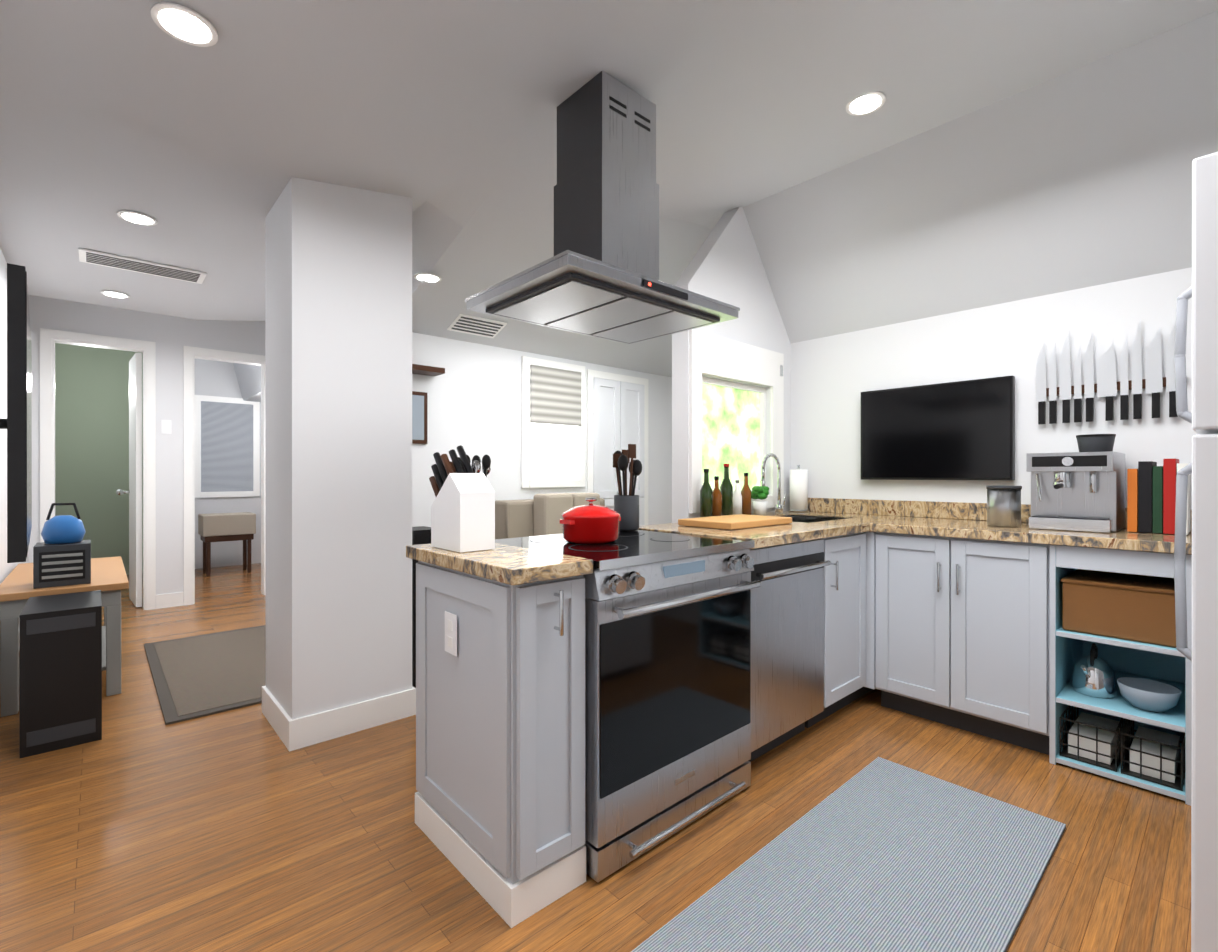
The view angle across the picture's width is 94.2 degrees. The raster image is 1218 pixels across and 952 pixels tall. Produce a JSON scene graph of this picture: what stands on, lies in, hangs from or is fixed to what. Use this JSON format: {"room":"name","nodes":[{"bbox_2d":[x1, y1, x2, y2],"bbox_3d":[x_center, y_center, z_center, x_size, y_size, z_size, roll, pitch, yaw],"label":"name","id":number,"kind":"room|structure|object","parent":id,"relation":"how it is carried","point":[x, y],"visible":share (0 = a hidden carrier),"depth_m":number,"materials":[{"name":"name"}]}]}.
{"room":"kitchen","nodes":[
{"label":"kitchen","id":0,"kind":"room"},
{"bbox_2d":[0,248,27,583],"bbox_3d":[-2.901,-0.298,2.530,0.120,2.900,12.800,0,0,-42],"label":"wall","id":1,"kind":"structure","parent":0,"point":[6,568],"depth_m":3.23,"materials":[{"name":"white paint"}]},
{"bbox_2d":[0,263,31,562],"bbox_3d":[-1.843,-0.147,1.653,0.270,0.700,1.082,0,0,-42],"label":"tv","id":2,"kind":"object","parent":1,"relation":"attached to","point":[17,423],"visible":1,"depth_m":1.33,"materials":[{"name":"black plastic"}]},
{"bbox_2d":[28,295,264,594],"bbox_3d":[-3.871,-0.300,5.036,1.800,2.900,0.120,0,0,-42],"label":"wall","id":3,"kind":"structure","parent":0,"point":[91,431],"depth_m":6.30,"materials":[{"name":"white paint"}]},
{"bbox_2d":[116,353,141,606],"bbox_3d":[-4.318,0.035,5.089,0.163,2.210,0.551,0,0,-42],"label":"door leaf","id":4,"kind":"structure","parent":3,"relation":"in","point":[135,479],"depth_m":4.94,"materials":[{"name":"white wood"}]},
{"bbox_2d":[161,420,171,433],"bbox_3d":[-3.869,-0.430,4.952,0.070,0.120,0.005,0,0,-42],"label":"switch plate","id":5,"kind":"object","parent":3,"relation":"attached to","point":[166,427],"visible":1,"depth_m":4.95,"materials":[{"name":"white plastic"}]},
{"bbox_2d":[156,592,183,608],"bbox_3d":[0.264,1.092,2.728,4.840,0.120,8.849,0,0,-42],"label":"baseboard","id":6,"kind":"structure","parent":3,"relation":"attached to","point":[169,600],"depth_m":4.96,"materials":[{"name":"white wood"}]},
{"bbox_2d":[164,315,183,593],"bbox_3d":[-4.615,-0.301,5.860,0.120,2.900,2.340,0,0,-42],"label":"wall","id":7,"kind":"structure","parent":0,"point":[173,326],"depth_m":4.99,"materials":[{"name":"white paint"}]},
{"bbox_2d":[184,331,187,345],"bbox_3d":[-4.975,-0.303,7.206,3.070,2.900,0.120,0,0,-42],"label":"wall","id":8,"kind":"structure","parent":0,"point":[185,332],"depth_m":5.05,"materials":[{"name":"white paint"}]},
{"bbox_2d":[195,395,259,497],"bbox_3d":[-4.854,-0.368,7.213,0.700,1.270,0.029,0,0,-42],"label":"room window","id":9,"kind":"structure","parent":8,"relation":"in","point":[227,446],"depth_m":7.21,"materials":[{"name":"white fabric"}]},
{"bbox_2d":[412,332,671,526],"bbox_3d":[-0.317,-0.300,4.810,3.170,2.900,0.120,0,0,-42],"label":"wall","id":10,"kind":"structure","parent":0,"point":[473,392],"depth_m":4.21,"materials":[{"name":"white paint"}]},
{"bbox_2d":[412,391,426,443],"bbox_3d":[-1.327,-0.394,3.802,0.220,0.350,0.021,0,0,-42],"label":"picture frame","id":11,"kind":"object","parent":10,"relation":"attached to","point":[419,417],"visible":0.36,"depth_m":3.83,"materials":[{"name":"brown wood"}]},
{"bbox_2d":[412,364,444,375],"bbox_3d":[-1.270,-0.707,3.760,0.310,0.035,0.159,0,0,-42],"label":"wall shelf","id":12,"kind":"object","parent":10,"relation":"attached to","point":[425,370],"visible":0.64,"depth_m":3.75,"materials":[{"name":"brown wood"}]},
{"bbox_2d":[521,356,584,487],"bbox_3d":[-0.438,-0.420,4.600,0.630,1.020,0.029,0,0,-42],"label":"living room window","id":13,"kind":"structure","parent":10,"relation":"in","point":[552,455],"depth_m":4.57,"materials":[{"name":"white"}]},
{"bbox_2d":[530,365,580,425],"bbox_3d":[-0.424,-0.643,4.585,0.502,0.450,0.022,0,0,-42],"label":"blind","id":14,"kind":"object","parent":13,"relation":"attached to","point":[555,395],"visible":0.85,"depth_m":4.56,"materials":[{"name":"fabric"}]},
{"bbox_2d":[587,369,647,525],"bbox_3d":[0.107,0.120,5.064,0.740,2.060,0.070,0,0,-42],"label":"closet door","id":15,"kind":"structure","parent":10,"relation":"in","point":[617,412],"depth_m":5.03,"materials":[{"name":"white wood"}]},
{"bbox_2d":[0,563,1190,951],"bbox_3d":[-1.113,1.181,4.147,8.000,0.060,12.800,0,0,-42],"label":"floor","id":16,"kind":"structure","parent":0,"point":[140,827],"depth_m":1.80,"materials":[{"name":"brown wood"}]},
{"bbox_2d":[19,590,101,757],"bbox_3d":[-2.463,0.860,2.562,0.250,0.585,0.462,0,0,-42],"label":"computer tower","id":17,"kind":"object","parent":16,"relation":"on","point":[60,671],"visible":1,"depth_m":2.40,"materials":[{"name":"black plastic"}]},
{"bbox_2d":[0,556,128,716],"bbox_3d":[-3.159,0.856,3.309,0.500,0.590,1.300,0,0,-42],"label":"console table","id":18,"kind":"object","parent":16,"relation":"on","point":[109,579],"visible":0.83,"depth_m":2.94,"materials":[{"name":"brown wood"}]},
{"bbox_2d":[33,540,90,588],"bbox_3d":[-2.859,0.456,2.970,0.210,0.208,0.244,0,0,-42],"label":"radio","id":19,"kind":"object","parent":18,"relation":"on","point":[62,564],"visible":1,"depth_m":2.88,"materials":[{"name":"grey plastic"}]},
{"bbox_2d":[41,503,85,543],"bbox_3d":[-2.861,0.245,2.971,0.170,0.206,0.167,0,0,-42],"label":"kettle","id":20,"kind":"object","parent":19,"relation":"on","point":[60,529],"visible":1,"depth_m":2.93,"materials":[{"name":"blue metal"}]},
{"bbox_2d":[144,625,265,724],"bbox_3d":[-2.255,1.144,3.547,0.940,0.012,1.660,0,0,-42],"label":"rug","id":21,"kind":"object","parent":16,"relation":"on","point":[198,676],"visible":0.57,"depth_m":3.30,"materials":[{"name":"grey fabric"}]},
{"bbox_2d":[198,512,255,576],"bbox_3d":[-4.529,0.798,6.721,0.520,0.700,0.400,0,0,-42],"label":"bench","id":22,"kind":"object","parent":16,"relation":"on","point":[220,527],"visible":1,"depth_m":6.59,"materials":[{"name":"beige fabric"}]},
{"bbox_2d":[262,177,415,750],"bbox_3d":[-1.313,-0.198,2.749,0.548,2.700,0.533,0,0,-42],"label":"column","id":23,"kind":"structure","parent":16,"relation":"on","point":[338,310],"depth_m":2.55,"materials":[{"name":"white paint"}]},
{"bbox_2d":[412,559,417,687],"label":"tower speaker","id":24,"kind":"object","parent":16,"relation":"on","point":[414,562],"depth_m":2.82},
{"bbox_2d":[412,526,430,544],"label":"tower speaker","id":25,"kind":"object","parent":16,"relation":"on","point":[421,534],"depth_m":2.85},
{"bbox_2d":[415,561,585,927],"bbox_3d":[-0.343,0.716,1.729,0.256,0.877,0.637,0,0,-42],"label":"base cabinet","id":26,"kind":"object","parent":16,"relation":"on","point":[500,754],"visible":0.98,"depth_m":1.55,"materials":[{"name":"grey wood"}]},
{"bbox_2d":[406,543,592,585],"bbox_3d":[-0.362,0.253,1.741,0.264,0.040,0.660,0,0,-42],"label":"countertop","id":27,"kind":"structure","parent":26,"relation":"on","point":[508,564],"depth_m":1.57,"materials":[{"name":"stone"}]},
{"bbox_2d":[429,445,494,551],"bbox_3d":[-0.500,0.064,1.857,0.120,0.334,0.281,0,0,-42],"label":"knife block","id":28,"kind":"object","parent":27,"relation":"on","point":[463,512],"visible":1,"depth_m":1.77,"materials":[{"name":"white ceramic"}]},
{"bbox_2d":[467,455,490,477],"bbox_3d":[-0.465,0.078,1.982,0.112,0.306,0.101,0,0,-42],"label":"scissors","id":29,"kind":"object","parent":28,"relation":"in","point":[486,464],"visible":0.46,"depth_m":1.96,"materials":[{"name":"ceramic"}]},
{"bbox_2d":[495,493,604,538],"bbox_3d":[-0.218,0.640,4.156,0.990,1.020,0.905,0,0,-42],"label":"sofa","id":30,"kind":"object","parent":16,"relation":"on","point":[538,515],"visible":0.17,"depth_m":4.09,"materials":[{"name":"beige fabric"}]},
{"bbox_2d":[495,529,760,882],"bbox_3d":[0.048,0.694,2.059,0.756,0.917,0.728,0,0,-42],"label":"range","id":31,"kind":"object","parent":16,"relation":"on","point":[667,684],"visible":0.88,"depth_m":1.77,"materials":[{"name":"silver metal"}]},
{"bbox_2d":[560,498,620,543],"bbox_3d":[-0.065,0.157,2.047,0.238,0.156,0.214,0,0,-42],"label":"pot","id":32,"kind":"object","parent":31,"relation":"on","point":[590,523],"visible":1,"depth_m":1.96,"materials":[{"name":"red metal"}]},
{"bbox_2d":[613,444,641,530],"bbox_3d":[0.075,0.049,2.470,0.133,0.370,0.125,0,0,-42],"label":"utensil crock","id":33,"kind":"object","parent":31,"relation":"on","point":[626,506],"visible":1,"depth_m":2.43,"materials":[{"name":"grey"}]},
{"bbox_2d":[748,539,830,761],"bbox_3d":[0.552,0.715,2.525,0.599,0.874,0.653,0,0,-42],"label":"dishwasher","id":34,"kind":"object","parent":16,"relation":"on","point":[787,648],"visible":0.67,"depth_m":2.31,"materials":[{"name":"grey metal"}]},
{"bbox_2d":[805,532,872,727],"bbox_3d":[1.101,0.714,3.150,1.047,0.876,0.810,0,0,-42],"label":"base cabinet","id":35,"kind":"object","parent":16,"relation":"on","point":[845,626],"visible":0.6,"depth_m":2.68,"materials":[{"name":"grey wood"}]},
{"bbox_2d":[639,514,873,548],"bbox_3d":[0.756,0.252,2.843,1.339,0.040,0.803,0,0,-42],"label":"countertop","id":36,"kind":"structure","parent":35,"relation":"on","point":[773,535],"depth_m":2.46,"materials":[{"name":"stone"}]},
{"bbox_2d":[700,469,712,516],"bbox_3d":[0.524,0.096,3.051,0.068,0.268,0.066,0,0,-42],"label":"bottle","id":37,"kind":"object","parent":36,"relation":"on","point":[706,500],"visible":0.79,"depth_m":3.03,"materials":[{"name":"green glass"}]},
{"bbox_2d":[713,476,721,515],"bbox_3d":[0.591,0.116,3.111,0.060,0.228,0.058,0,0,-42],"label":"bottle","id":38,"kind":"object","parent":36,"relation":"on","point":[717,502],"visible":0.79,"depth_m":3.09,"materials":[{"name":"orange glass"}]},
{"bbox_2d":[720,464,732,515],"bbox_3d":[0.658,0.081,3.171,0.072,0.298,0.070,0,0,-42],"label":"bottle","id":39,"kind":"object","parent":36,"relation":"on","point":[726,488],"visible":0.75,"depth_m":3.14,"materials":[{"name":"green glass"}]},
{"bbox_2d":[678,514,791,529],"bbox_3d":[0.605,0.215,2.693,0.500,0.030,0.300,0,0,-42],"label":"cutting board","id":40,"kind":"object","parent":36,"relation":"on","point":[736,521],"visible":1,"depth_m":2.59,"materials":[{"name":"brown wood"}]},
{"bbox_2d":[733,480,741,514],"bbox_3d":[0.732,0.126,3.239,0.056,0.208,0.055,0,0,-42],"label":"bottle","id":41,"kind":"object","parent":36,"relation":"on","point":[737,502],"visible":0.73,"depth_m":3.22,"materials":[{"name":"white glass"}]},
{"bbox_2d":[631,757,1065,951],"bbox_3d":[0.702,1.147,1.542,1.600,0.011,0.600,0,0,-42],"label":"kitchen rug","id":42,"kind":"object","parent":16,"relation":"on","point":[879,854],"visible":0.88,"depth_m":1.61,"materials":[{"name":"grey fabric"}]},
{"bbox_2d":[864,531,1049,754],"bbox_3d":[1.731,0.714,2.745,0.652,0.876,0.742,0,0,-42],"label":"base cabinet","id":43,"kind":"object","parent":16,"relation":"on","point":[957,632],"visible":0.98,"depth_m":2.50,"materials":[{"name":"grey wood"}]},
{"bbox_2d":[1049,545,1191,805],"bbox_3d":[2.130,0.713,2.330,0.620,0.878,0.403,0,0,-42],"label":"open shelving","id":44,"kind":"object","parent":16,"relation":"on","point":[1068,650],"visible":0.38,"depth_m":2.23,"materials":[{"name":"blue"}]},
{"bbox_2d":[752,498,1191,554],"bbox_3d":[1.618,0.207,2.877,0.647,0.130,1.909,0,0,-42],"label":"countertop","id":45,"kind":"structure","parent":44,"relation":"on","point":[928,518],"depth_m":2.68,"materials":[{"name":"stone"}]},
{"bbox_2d":[741,473,750,514],"bbox_3d":[0.799,0.105,3.299,0.060,0.248,0.058,0,0,-42],"label":"bottle","id":46,"kind":"object","parent":45,"relation":"on","point":[746,498],"visible":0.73,"depth_m":3.28,"materials":[{"name":"orange glass"}]},
{"bbox_2d":[751,486,768,514],"bbox_3d":[0.898,0.144,3.369,0.115,0.171,0.106,0,0,-42],"label":"plant","id":47,"kind":"object","parent":45,"relation":"on","point":[761,493],"visible":1,"depth_m":3.33,"materials":[{"name":"green plant"}]},
{"bbox_2d":[760,453,785,512],"bbox_3d":[1.024,0.044,3.516,0.277,0.371,0.048,0,0,-42],"label":"faucet","id":48,"kind":"object","parent":45,"relation":"on","point":[779,506],"visible":1,"depth_m":3.54,"materials":[{"name":"silver metal"}]},
{"bbox_2d":[789,465,807,511],"bbox_3d":[1.224,0.079,3.656,0.120,0.300,0.120,0,0,-42],"label":"roll","id":49,"kind":"object","parent":45,"relation":"on","point":[798,490],"visible":0.96,"depth_m":3.61,"materials":[{"name":"white paper"}]},
{"bbox_2d":[780,515,846,522],"bbox_3d":[1.052,0.344,3.138,0.534,0.216,0.394,0,0,-42],"label":"sink","id":50,"kind":"object","parent":45,"relation":"in","point":[804,518],"visible":0.02,"depth_m":3.37,"materials":[{"name":"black metal"}]},
{"bbox_2d":[986,485,1021,526],"bbox_3d":[1.834,0.138,2.631,0.136,0.185,0.136,0,0,-42],"label":"steel canister","id":51,"kind":"object","parent":45,"relation":"on","point":[1003,506],"visible":1,"depth_m":2.58,"materials":[{"name":"silver metal"}]},
{"bbox_2d":[1026,434,1124,532],"bbox_3d":[2.050,0.025,2.495,0.440,0.410,0.290,0,0,-42],"label":"coffee machine","id":52,"kind":"object","parent":45,"relation":"on","point":[1083,489],"visible":1,"depth_m":2.42,"materials":[{"name":"silver metal"}]},
{"bbox_2d":[1127,469,1137,531],"bbox_3d":[2.245,0.100,2.416,0.222,0.260,0.030,0,0,-42],"label":"book","id":53,"kind":"object","parent":45,"relation":"on","point":[1132,500],"visible":0.71,"depth_m":2.34,"materials":[{"name":"orange paper"}]},
{"bbox_2d":[1138,461,1156,532],"bbox_3d":[2.270,0.085,2.387,0.222,0.290,0.040,0,0,-42],"label":"book","id":54,"kind":"object","parent":45,"relation":"on","point":[1145,496],"visible":0.86,"depth_m":2.31,"materials":[{"name":"black paper"}]},
{"bbox_2d":[1153,466,1162,532],"bbox_3d":[2.295,0.095,2.360,0.222,0.270,0.028,0,0,-42],"label":"book","id":55,"kind":"object","parent":45,"relation":"on","point":[1157,499],"visible":0.79,"depth_m":2.28,"materials":[{"name":"green paper"}]},
{"bbox_2d":[1163,458,1178,533],"bbox_3d":[2.318,0.080,2.334,0.222,0.300,0.035,0,0,-42],"label":"book","id":56,"kind":"object","parent":45,"relation":"on","point":[1169,482],"visible":0.82,"depth_m":2.26,"materials":[{"name":"red paper"}]},
{"bbox_2d":[1177,463,1190,534],"bbox_3d":[2.342,0.090,2.308,0.222,0.280,0.030,0,0,-42],"label":"book","id":57,"kind":"object","parent":45,"relation":"on","point":[1188,522],"visible":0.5,"depth_m":2.27,"materials":[{"name":"white paper"}]},
{"bbox_2d":[1071,643,1117,698],"bbox_3d":[1.956,0.780,2.289,0.182,0.201,0.144,0,0,-42],"label":"kettle","id":58,"kind":"object","parent":44,"relation":"in","point":[1093,675],"visible":1,"depth_m":2.26,"materials":[{"name":"silver metal"}]},
{"bbox_2d":[1061,569,1176,647],"bbox_3d":[2.069,0.513,2.274,0.400,0.205,0.343,0,0,-42],"label":"storage bin","id":59,"kind":"object","parent":44,"relation":"in","point":[1135,607],"visible":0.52,"depth_m":2.15,"materials":[{"name":"brown cardboard"}]},
{"bbox_2d":[1059,705,1184,790],"bbox_3d":[2.061,1.044,2.268,0.377,0.154,0.349,0,0,-42],"label":"wire basket","id":60,"kind":"object","parent":44,"relation":"in","point":[1152,755],"visible":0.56,"depth_m":2.20,"materials":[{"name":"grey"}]},
{"bbox_2d":[1117,677,1181,712],"bbox_3d":[2.050,0.838,2.154,0.180,0.085,0.180,0,0,-42],"label":"ceramic bowl","id":61,"kind":"object","parent":44,"relation":"in","point":[1148,695],"visible":1,"depth_m":2.13,"materials":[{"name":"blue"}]},
{"bbox_2d":[1174,152,1217,951],"bbox_3d":[1.738,0.243,1.178,0.750,1.820,0.832,0,0,-42],"label":"fridge","id":62,"kind":"object","parent":16,"relation":"on","point":[1202,419],"visible":1,"depth_m":1.18,"materials":[{"name":"white painted metal"},{"name":"smooth steel"}]},
{"bbox_2d":[0,0,1217,401],"bbox_3d":[-1.038,-1.259,4.212,5.200,0.740,12.800,0,0,-42],"label":"ceiling","id":63,"kind":"structure","parent":0,"point":[990,152],"depth_m":2.32,"materials":[{"name":"white paint"}]},
{"bbox_2d":[101,290,129,297],"bbox_3d":[-3.405,-1.251,3.907,0.150,0.008,0.150,0,0,-42],"label":"recessed light","id":64,"kind":"object","parent":63,"relation":"in","point":[114,294],"visible":0.98,"depth_m":3.89,"materials":[{"name":"white plastic"}]},
{"bbox_2d":[117,210,156,225],"bbox_3d":[-2.288,-1.250,2.749,0.150,0.008,0.150,0,0,-42],"label":"recessed light","id":65,"kind":"object","parent":63,"relation":"in","point":[137,218],"visible":0.94,"depth_m":2.74,"materials":[{"name":"white plastic"}]},
{"bbox_2d":[78,248,206,283],"bbox_3d":[-2.782,-1.249,3.398,0.580,0.011,0.240,0,0,-42],"label":"ceiling vent","id":66,"kind":"object","parent":63,"relation":"in","point":[125,263],"visible":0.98,"depth_m":3.37,"materials":[{"name":"white metal"}]},
{"bbox_2d":[151,2,217,46],"bbox_3d":[-1.176,-1.249,1.572,0.150,0.008,0.150,0,0,-42],"label":"recessed light","id":67,"kind":"object","parent":63,"relation":"in","point":[184,24],"visible":1,"depth_m":1.56,"materials":[{"name":"white plastic"}]},
{"bbox_2d":[414,273,440,282],"bbox_3d":[-1.044,-1.141,3.264,0.150,0.008,0.150,0,0,-42],"label":"recessed light","id":68,"kind":"object","parent":63,"relation":"in","point":[431,277],"visible":0.96,"depth_m":3.25,"materials":[{"name":"white plastic"}]},
{"bbox_2d":[447,314,506,337],"bbox_3d":[-0.911,-1.036,3.923,0.360,0.076,0.191,0,0,-42],"label":"ceiling vent","id":69,"kind":"object","parent":63,"relation":"in","point":[474,325],"visible":0.98,"depth_m":3.91,"materials":[{"name":"white metal"}]},
{"bbox_2d":[465,71,739,344],"bbox_3d":[-0.009,-0.976,2.120,0.838,0.769,0.612,0,0,-42],"label":"range hood","id":70,"kind":"object","parent":63,"relation":"hanging from","point":[596,275],"visible":1,"depth_m":1.98,"materials":[{"name":"silver metal"}]},
{"bbox_2d":[846,91,885,115],"bbox_3d":[1.054,-1.530,2.329,0.150,0.008,0.150,0,0,-42],"label":"recessed light","id":71,"kind":"object","parent":63,"relation":"in","point":[869,103],"visible":1,"depth_m":2.33,"materials":[{"name":"white plastic"}]},
{"bbox_2d":[672,207,790,522],"bbox_3d":[0.786,-0.254,3.491,1.060,2.810,0.117,0,0,-42],"label":"wall","id":72,"kind":"structure","parent":0,"point":[725,265],"depth_m":3.36,"materials":[{"name":"white paint"}]},
{"bbox_2d":[689,329,783,512],"bbox_3d":[0.773,-0.299,3.422,0.932,1.000,0.088,0,0,-42],"label":"window","id":73,"kind":"structure","parent":72,"relation":"in","point":[727,422],"depth_m":3.42,"materials":[{"name":"white painted wood"},{"name":"clear glass"}]},
{"bbox_2d":[790,267,1197,509],"bbox_3d":[2.760,0.133,2.187,0.120,2.040,4.700,0,0,-42],"label":"wall","id":74,"kind":"structure","parent":0,"point":[833,377],"depth_m":2.93,"materials":[{"name":"white paint"}]},
{"bbox_2d":[861,375,1014,479],"bbox_3d":[1.784,-0.241,3.134,0.055,0.525,0.761,0,0,-42],"label":"television","id":75,"kind":"object","parent":74,"relation":"attached to","point":[961,430],"visible":1,"depth_m":3.07,"materials":[{"name":"black plastic"}]},
{"bbox_2d":[1036,319,1177,423],"bbox_3d":[2.280,-0.475,2.599,0.036,0.445,0.516,0,0,-42],"label":"knives","id":76,"kind":"object","parent":74,"relation":"attached to","point":[1108,386],"visible":0.92,"depth_m":2.58,"materials":[{"name":"silver metal"}]}
]}

